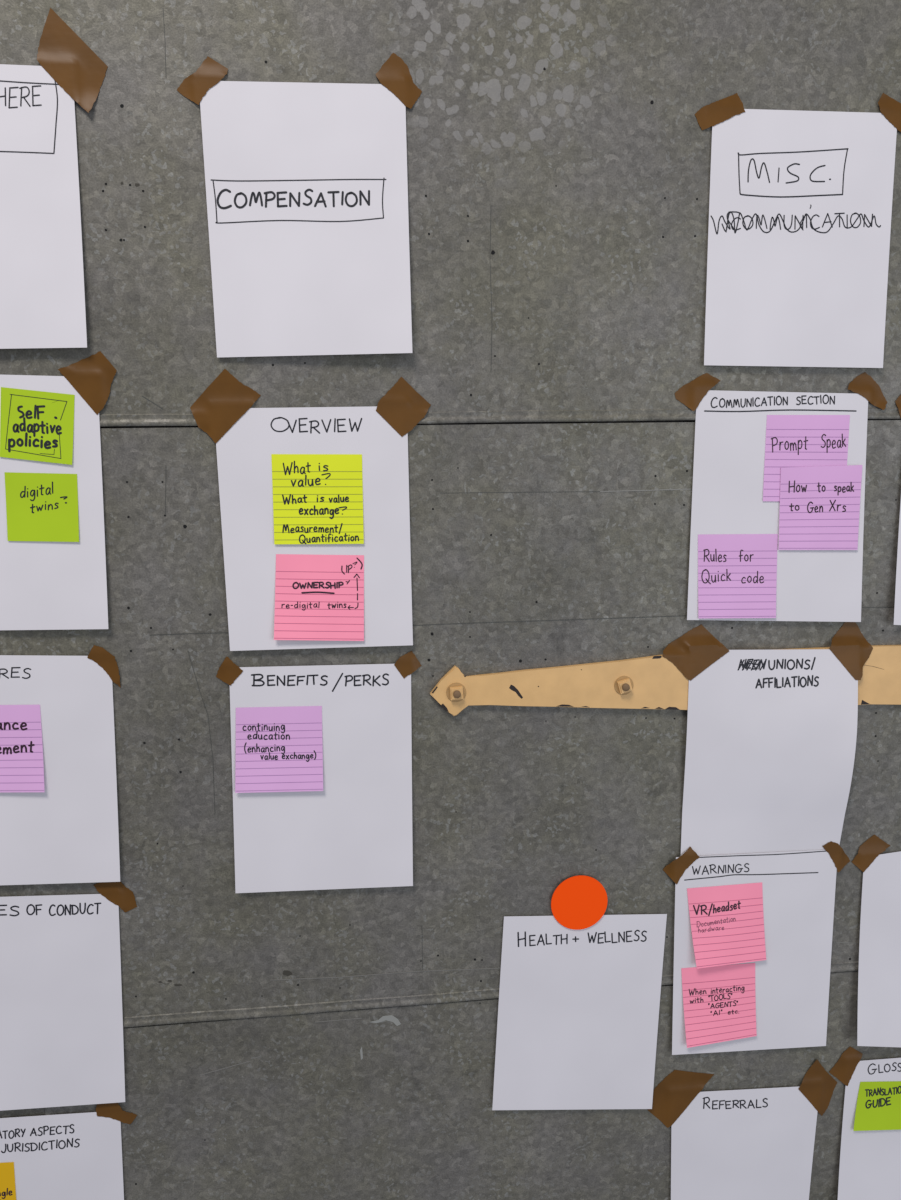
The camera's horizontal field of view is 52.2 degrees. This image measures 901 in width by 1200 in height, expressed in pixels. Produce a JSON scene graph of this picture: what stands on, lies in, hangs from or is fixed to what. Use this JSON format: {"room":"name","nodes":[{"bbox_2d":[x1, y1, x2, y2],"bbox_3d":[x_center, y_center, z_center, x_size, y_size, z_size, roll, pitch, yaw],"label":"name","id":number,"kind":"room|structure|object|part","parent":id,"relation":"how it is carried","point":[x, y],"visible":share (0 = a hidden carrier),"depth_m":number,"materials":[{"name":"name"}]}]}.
{"room":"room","nodes":[
{"label":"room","id":0,"kind":"room"},
{"bbox_2d":[0,0,900,1199],"bbox_3d":[0.130,-0.072,1.110,3.000,2.730,0.080,-2,10,-6],"label":"door","id":1,"kind":"structure","parent":0,"point":[330,1044],"depth_m":1.08,"materials":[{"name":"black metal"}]},
{"bbox_2d":[0,64,86,348],"bbox_3d":[-0.497,-0.406,0.956,0.220,0.286,0.008,-2,10,-6],"label":"paper sheet","id":2,"kind":"object","parent":1,"relation":"attached to","point":[42,293],"visible":1,"depth_m":0.97,"materials":[{"name":"white paper"}]},
{"bbox_2d":[0,375,107,629],"bbox_3d":[-0.492,-0.105,1.008,0.223,0.285,0.006,-2,10,-6],"label":"paper sheet","id":3,"kind":"object","parent":1,"relation":"attached to","point":[44,585],"visible":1,"depth_m":1.02,"materials":[{"name":"white paper"}]},
{"bbox_2d":[0,387,74,464],"bbox_3d":[-0.449,-0.189,1.000,0.083,0.084,0.003,-2,10,-6],"label":"sticky note","id":4,"kind":"object","parent":3,"relation":"attached to","point":[34,425],"visible":1,"depth_m":1.00,"materials":[{"name":"paper"}]},
{"bbox_2d":[5,472,78,541],"bbox_3d":[-0.450,-0.102,1.013,0.078,0.078,0.004,-2,10,-6],"label":"sticky note","id":5,"kind":"object","parent":3,"relation":"attached to","point":[43,507],"visible":1,"depth_m":1.01,"materials":[{"name":"paper"}]},
{"bbox_2d":[0,655,119,884],"bbox_3d":[-0.496,0.197,1.057,0.223,0.281,0.007,-2,10,-6],"label":"paper sheet","id":6,"kind":"object","parent":1,"relation":"attached to","point":[68,832],"visible":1,"depth_m":1.07,"materials":[{"name":"white paper"}]},
{"bbox_2d":[0,705,44,792],"bbox_3d":[-0.506,0.170,1.050,0.077,0.104,0.008,-2,10,-6],"label":"sticky note","id":7,"kind":"object","parent":6,"relation":"attached to","point":[21,746],"visible":1,"depth_m":1.05,"materials":[{"name":"purple paper"}]},
{"bbox_2d":[0,1112,123,1199],"bbox_3d":[-0.520,0.774,1.152,0.224,0.287,0.004,-2,10,-6],"label":"paper sheet","id":8,"kind":"object","parent":1,"relation":"attached to","point":[75,1156],"visible":1,"depth_m":1.15,"materials":[{"name":"white paper"}]},
{"bbox_2d":[0,1162,15,1199],"bbox_3d":[-0.579,0.744,1.141,0.079,0.102,0.003,-2,10,-6],"label":"sticky note","id":9,"kind":"object","parent":8,"relation":"attached to","point":[7,1175],"visible":1,"depth_m":1.14,"materials":[{"name":"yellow paper"}]},
{"bbox_2d":[0,894,124,1110],"bbox_3d":[-0.506,0.485,1.103,0.225,0.281,0.009,-2,10,-6],"label":"paper sheet","id":10,"kind":"object","parent":1,"relation":"attached to","point":[61,1014],"visible":1,"depth_m":1.11,"materials":[{"name":"white paper"}]},
{"bbox_2d":[37,8,107,112],"bbox_3d":[-0.389,-0.554,0.946,0.070,0.102,0.007,-2,10,-6],"label":"packing tape","id":11,"kind":"object","parent":1,"relation":"attached to","point":[62,53],"visible":1,"depth_m":0.95,"materials":[{"name":"brown plastic"}]},
{"bbox_2d":[58,351,116,414],"bbox_3d":[-0.394,-0.236,1.001,0.062,0.068,0.003,-2,10,-6],"label":"packing tape","id":12,"kind":"object","parent":1,"relation":"attached to","point":[92,377],"visible":1,"depth_m":1.00,"materials":[{"name":"brown plastic"}]},
{"bbox_2d":[87,645,120,687],"bbox_3d":[-0.396,0.076,1.052,0.034,0.052,0.002,-2,10,-6],"label":"packing tape","id":13,"kind":"object","parent":1,"relation":"attached to","point":[103,658],"visible":1,"depth_m":1.05,"materials":[{"name":"brown plastic"}]},
{"bbox_2d":[94,882,136,911],"bbox_3d":[-0.400,0.353,1.098,0.049,0.046,0.003,-2,10,-6],"label":"packing tape","id":14,"kind":"object","parent":1,"relation":"attached to","point":[116,893],"visible":1,"depth_m":1.10,"materials":[{"name":"brown plastic"}]},
{"bbox_2d":[96,1103,136,1123],"bbox_3d":[-0.415,0.638,1.144,0.048,0.036,0.003,-2,10,-6],"label":"packing tape","id":15,"kind":"object","parent":1,"relation":"attached to","point":[110,1110],"visible":1,"depth_m":1.14,"materials":[{"name":"brown plastic"}]},
{"bbox_2d":[177,56,227,104],"bbox_3d":[-0.260,-0.544,0.965,0.054,0.049,0.003,-2,10,-6],"label":"packing tape","id":16,"kind":"object","parent":1,"relation":"attached to","point":[195,86],"visible":1,"depth_m":0.96,"materials":[{"name":"brown plastic"}]},
{"bbox_2d":[190,369,260,442],"bbox_3d":[-0.249,-0.215,1.021,0.078,0.082,0.003,-2,10,-6],"label":"packing tape","id":17,"kind":"object","parent":1,"relation":"attached to","point":[226,399],"visible":1,"depth_m":1.02,"materials":[{"name":"brown plastic"}]},
{"bbox_2d":[216,657,242,685],"bbox_3d":[-0.257,0.083,1.069,0.032,0.035,0.002,-1,10,-4],"label":"packing tape","id":18,"kind":"object","parent":1,"relation":"attached to","point":[228,672],"visible":1,"depth_m":1.07,"materials":[{"name":"brown plastic"}]},
{"bbox_2d":[200,81,411,357],"bbox_3d":[-0.153,-0.408,0.993,0.218,0.284,0.012,-2,10,-6],"label":"paper sheet","id":19,"kind":"object","parent":1,"relation":"attached to","point":[306,183],"visible":1,"depth_m":1.00,"materials":[{"name":"white paper"}]},
{"bbox_2d":[216,406,412,650],"bbox_3d":[-0.153,-0.080,1.050,0.216,0.276,0.006,-2,10,-6],"label":"paper sheet","id":20,"kind":"object","parent":1,"relation":"attached to","point":[244,459],"visible":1,"depth_m":1.05,"materials":[{"name":"white paper"}]},
{"bbox_2d":[271,454,363,543],"bbox_3d":[-0.150,-0.114,1.045,0.102,0.103,0.004,-2,10,-6],"label":"sticky note","id":21,"kind":"object","parent":20,"relation":"attached to","point":[318,498],"visible":1,"depth_m":1.05,"materials":[{"name":"yellow paper"}]},
{"bbox_2d":[274,554,363,640],"bbox_3d":[-0.151,-0.002,1.060,0.106,0.103,0.009,-2,10,-6],"label":"sticky note","id":22,"kind":"object","parent":20,"relation":"attached to","point":[318,597],"visible":1,"depth_m":1.06,"materials":[{"name":"pink paper"}]},
{"bbox_2d":[230,664,412,892],"bbox_3d":[-0.153,0.215,1.099,0.218,0.282,0.007,-2,10,-6],"label":"paper sheet","id":23,"kind":"object","parent":1,"relation":"attached to","point":[355,832],"visible":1,"depth_m":1.10,"materials":[{"name":"white paper"}]},
{"bbox_2d":[235,706,322,792],"bbox_3d":[-0.203,0.177,1.086,0.105,0.105,0.008,-2,10,-6],"label":"sticky note","id":24,"kind":"object","parent":23,"relation":"attached to","point":[279,749],"visible":1,"depth_m":1.09,"materials":[{"name":"purple paper"}]},
{"bbox_2d":[375,53,421,108],"bbox_3d":[-0.055,-0.556,0.986,0.050,0.056,0.003,-2,10,-6],"label":"packing tape","id":25,"kind":"object","parent":1,"relation":"attached to","point":[394,74],"visible":1,"depth_m":0.98,"materials":[{"name":"brown plastic"}]},
{"bbox_2d":[376,377,430,436],"bbox_3d":[-0.053,-0.219,1.042,0.063,0.067,0.003,-2,10,-6],"label":"packing tape","id":26,"kind":"object","parent":1,"relation":"attached to","point":[402,407],"visible":1,"depth_m":1.04,"materials":[{"name":"brown plastic"}]},
{"bbox_2d":[394,651,421,677],"bbox_3d":[-0.050,0.077,1.092,0.033,0.033,0.003,-2,10,-6],"label":"packing tape","id":27,"kind":"object","parent":1,"relation":"attached to","point":[408,663],"visible":1,"depth_m":1.09,"materials":[{"name":"brown plastic"}]},
{"bbox_2d":[446,683,465,701],"bbox_3d":[0.007,0.110,1.098,0.024,0.024,0.001,-2,10,-6],"label":"washer","id":28,"kind":"object","parent":1,"relation":"in","point":[455,692],"depth_m":1.10,"materials":[{"name":"brown paint"}]},
{"bbox_2d":[492,914,666,1109],"bbox_3d":[0.166,0.537,1.190,0.229,0.287,0.005,-2,10,-6],"label":"paper sheet","id":29,"kind":"object","parent":1,"relation":"attached to","point":[577,1022],"visible":1,"depth_m":1.19,"materials":[{"name":"white paper"}]},
{"bbox_2d":[551,875,607,929],"bbox_3d":[0.163,0.383,1.165,0.073,0.073,0.001,-2,10,-6],"label":"round magnet","id":30,"kind":"object","parent":1,"relation":"attached to","point":[579,902],"visible":1,"depth_m":1.16,"materials":[{"name":"orange plastic"}]},
{"bbox_2d":[614,676,632,694],"bbox_3d":[0.211,0.104,1.120,0.024,0.024,0.001,-2,10,-6],"label":"washer","id":31,"kind":"object","parent":1,"relation":"in","point":[623,685],"depth_m":1.12,"materials":[{"name":"brown paint"}]},
{"bbox_3d":[0.347,0.106,1.133,0.747,0.086,0.019,-2,10,-6],"label":"strap hinge","id":32,"kind":"part","parent":1,"relation":"part of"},
{"bbox_2d":[648,1070,713,1127],"bbox_3d":[0.308,0.666,1.230,0.091,0.084,0.003,-2,10,-6],"label":"packing tape","id":33,"kind":"object","parent":1,"relation":"attached to","point":[674,1094],"visible":1,"depth_m":1.23,"materials":[{"name":"brown plastic"}]},
{"bbox_2d":[663,847,699,883],"bbox_3d":[0.294,0.338,1.171,0.047,0.050,0.004,-1,10,-1],"label":"packing tape","id":34,"kind":"object","parent":1,"relation":"attached to","point":[676,868],"visible":1,"depth_m":1.17,"materials":[{"name":"brown plastic"}]},
{"bbox_2d":[662,624,728,680],"bbox_3d":[0.299,0.064,1.126,0.085,0.068,0.009,-2,10,-6],"label":"packing tape","id":35,"kind":"object","parent":1,"relation":"attached to","point":[693,652],"visible":1,"depth_m":1.12,"materials":[{"name":"brown plastic"}]},
{"bbox_2d":[675,373,720,410],"bbox_3d":[0.290,-0.243,1.077,0.056,0.044,0.003,-2,10,-6],"label":"packing tape","id":36,"kind":"object","parent":1,"relation":"attached to","point":[691,394],"visible":1,"depth_m":1.08,"materials":[{"name":"brown plastic"}]},
{"bbox_2d":[695,93,744,129],"bbox_3d":[0.301,-0.546,1.028,0.058,0.040,0.003,-2,10,-6],"label":"packing tape","id":37,"kind":"object","parent":1,"relation":"attached to","point":[717,112],"visible":1,"depth_m":1.03,"materials":[{"name":"brown plastic"}]},
{"bbox_2d":[671,1086,817,1199],"bbox_3d":[0.401,0.797,1.259,0.209,0.288,0.005,-2,10,-6],"label":"paper sheet","id":38,"kind":"object","parent":1,"relation":"attached to","point":[744,1144],"visible":1,"depth_m":1.25,"materials":[{"name":"white paper"}]},
{"bbox_2d":[672,850,836,1054],"bbox_3d":[0.396,0.463,1.202,0.217,0.283,0.002,-2,10,-6],"label":"paper sheet","id":39,"kind":"object","parent":1,"relation":"attached to","point":[792,984],"visible":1,"depth_m":1.20,"materials":[{"name":"white paper"}]},
{"bbox_2d":[681,963,756,1047],"bbox_3d":[0.352,0.530,1.203,0.104,0.108,0.009,-2,10,-6],"label":"sticky note","id":40,"kind":"object","parent":39,"relation":"attached to","point":[719,1002],"visible":1,"depth_m":1.20,"materials":[{"name":"pink paper"}]},
{"bbox_2d":[687,882,765,968],"bbox_3d":[0.357,0.419,1.185,0.108,0.107,0.012,-2,10,-6],"label":"sticky note","id":41,"kind":"object","parent":39,"relation":"attached to","point":[727,921],"visible":1,"depth_m":1.19,"materials":[{"name":"pink paper"}]},
{"bbox_2d":[681,649,857,855],"bbox_3d":[0.401,0.208,1.154,0.219,0.304,0.019,-2,10,-6],"label":"paper sheet","id":42,"kind":"object","parent":1,"relation":"attached to","point":[772,734],"visible":1,"depth_m":1.15,"materials":[{"name":"white paper"}]},
{"bbox_2d":[687,390,867,621],"bbox_3d":[0.396,-0.109,1.109,0.223,0.283,0.004,-2,10,-6],"label":"paper sheet","id":43,"kind":"object","parent":1,"relation":"attached to","point":[728,466],"visible":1,"depth_m":1.10,"materials":[{"name":"white paper"}]},
{"bbox_2d":[698,534,777,618],"bbox_3d":[0.347,-0.028,1.114,0.100,0.104,0.005,-2,10,-6],"label":"sticky note","id":44,"kind":"object","parent":43,"relation":"attached to","point":[737,573],"visible":1,"depth_m":1.11,"materials":[{"name":"purple paper"}]},
{"bbox_2d":[763,415,849,500],"bbox_3d":[0.426,-0.169,1.103,0.105,0.104,0.002,-2,10,-6],"label":"sticky note","id":45,"kind":"object","parent":43,"relation":"attached to","point":[791,440],"visible":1,"depth_m":1.10,"materials":[{"name":"purple paper"}]},
{"bbox_2d":[778,465,861,549],"bbox_3d":[0.447,-0.111,1.113,0.103,0.103,0.002,-2,10,-6],"label":"sticky note","id":46,"kind":"object","parent":43,"relation":"attached to","point":[820,505],"visible":1,"depth_m":1.11,"materials":[{"name":"purple paper"}]},
{"bbox_2d":[704,109,896,367],"bbox_3d":[0.402,-0.412,1.059,0.221,0.283,0.004,-2,10,-6],"label":"paper sheet","id":47,"kind":"object","parent":1,"relation":"attached to","point":[800,202],"visible":1,"depth_m":1.06,"materials":[{"name":"white paper"}]},
{"bbox_2d":[799,1060,836,1115],"bbox_3d":[0.499,0.663,1.251,0.057,0.089,0.003,-2,10,-6],"label":"packing tape","id":48,"kind":"object","parent":1,"relation":"attached to","point":[817,1085],"visible":1,"depth_m":1.25,"materials":[{"name":"brown plastic"}]},
{"bbox_2d":[823,841,849,871],"bbox_3d":[0.501,0.333,1.194,0.044,0.044,0.004,-3,10,-14],"label":"packing tape","id":49,"kind":"object","parent":1,"relation":"attached to","point":[840,859],"visible":1,"depth_m":1.19,"materials":[{"name":"brown plastic"}]},
{"bbox_2d":[829,1047,862,1085],"bbox_3d":[0.537,0.634,1.251,0.046,0.058,0.003,-2,10,-6],"label":"packing tape","id":50,"kind":"object","parent":1,"relation":"attached to","point":[843,1070],"visible":1,"depth_m":1.25,"materials":[{"name":"brown plastic"}]},
{"bbox_2d":[829,622,872,679],"bbox_3d":[0.498,0.062,1.145,0.058,0.076,0.014,-2,10,-6],"label":"packing tape","id":51,"kind":"object","parent":1,"relation":"attached to","point":[849,645],"visible":1,"depth_m":1.15,"materials":[{"name":"brown plastic"}]},
{"bbox_2d":[848,372,886,409],"bbox_3d":[0.498,-0.249,1.099,0.053,0.045,0.003,-2,10,-6],"label":"packing tape","id":52,"kind":"object","parent":1,"relation":"attached to","point":[863,384],"visible":1,"depth_m":1.10,"materials":[{"name":"brown plastic"}]},
{"bbox_2d":[838,1058,900,1199],"bbox_3d":[0.645,0.764,1.277,0.225,0.282,0.014,-2,10,-6],"label":"paper sheet","id":53,"kind":"object","parent":1,"relation":"attached to","point":[870,1161],"visible":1,"depth_m":1.27,"materials":[{"name":"white paper"}]},
{"bbox_2d":[853,1081,900,1130],"bbox_3d":[0.601,0.695,1.264,0.100,0.078,0.006,-2,10,-6],"label":"sticky note","id":54,"kind":"object","parent":53,"relation":"attached to","point":[878,1107],"visible":1,"depth_m":1.26,"materials":[{"name":"paper"}]},
{"bbox_2d":[852,835,889,871],"bbox_3d":[0.550,0.331,1.202,0.053,0.050,0.003,-2,10,-6],"label":"packing tape","id":55,"kind":"object","parent":1,"relation":"attached to","point":[872,847],"visible":1,"depth_m":1.20,"materials":[{"name":"brown plastic"}]},
{"bbox_2d":[857,851,900,1046],"bbox_3d":[0.648,0.470,1.227,0.217,0.315,0.016,-2,10,-6],"label":"paper sheet","id":56,"kind":"object","parent":1,"relation":"attached to","point":[879,970],"visible":1,"depth_m":1.22,"materials":[{"name":"white paper"}]},
{"bbox_2d":[878,93,900,131],"bbox_3d":[0.507,-0.555,1.049,0.044,0.042,0.002,-2,10,-9],"label":"packing tape","id":57,"kind":"object","parent":1,"relation":"attached to","point":[890,108],"visible":1,"depth_m":1.05,"materials":[{"name":"brown plastic"}]},
{"bbox_2d":[894,501,900,624],"bbox_3d":[0.657,-0.103,1.136,0.220,0.296,0.009,-2,10,-6],"label":"paper sheet","id":58,"kind":"object","parent":1,"relation":"attached to","point":[897,607],"visible":1,"depth_m":1.14,"materials":[{"name":"white paper"}]},
{"bbox_2d":[895,395,900,416],"bbox_3d":[0.547,-0.230,1.108,0.026,0.038,0.003,-2,10,-6],"label":"packing tape","id":59,"kind":"object","parent":1,"relation":"attached to","point":[898,401],"visible":1,"depth_m":1.11,"materials":[{"name":"brown plastic"}]}
]}

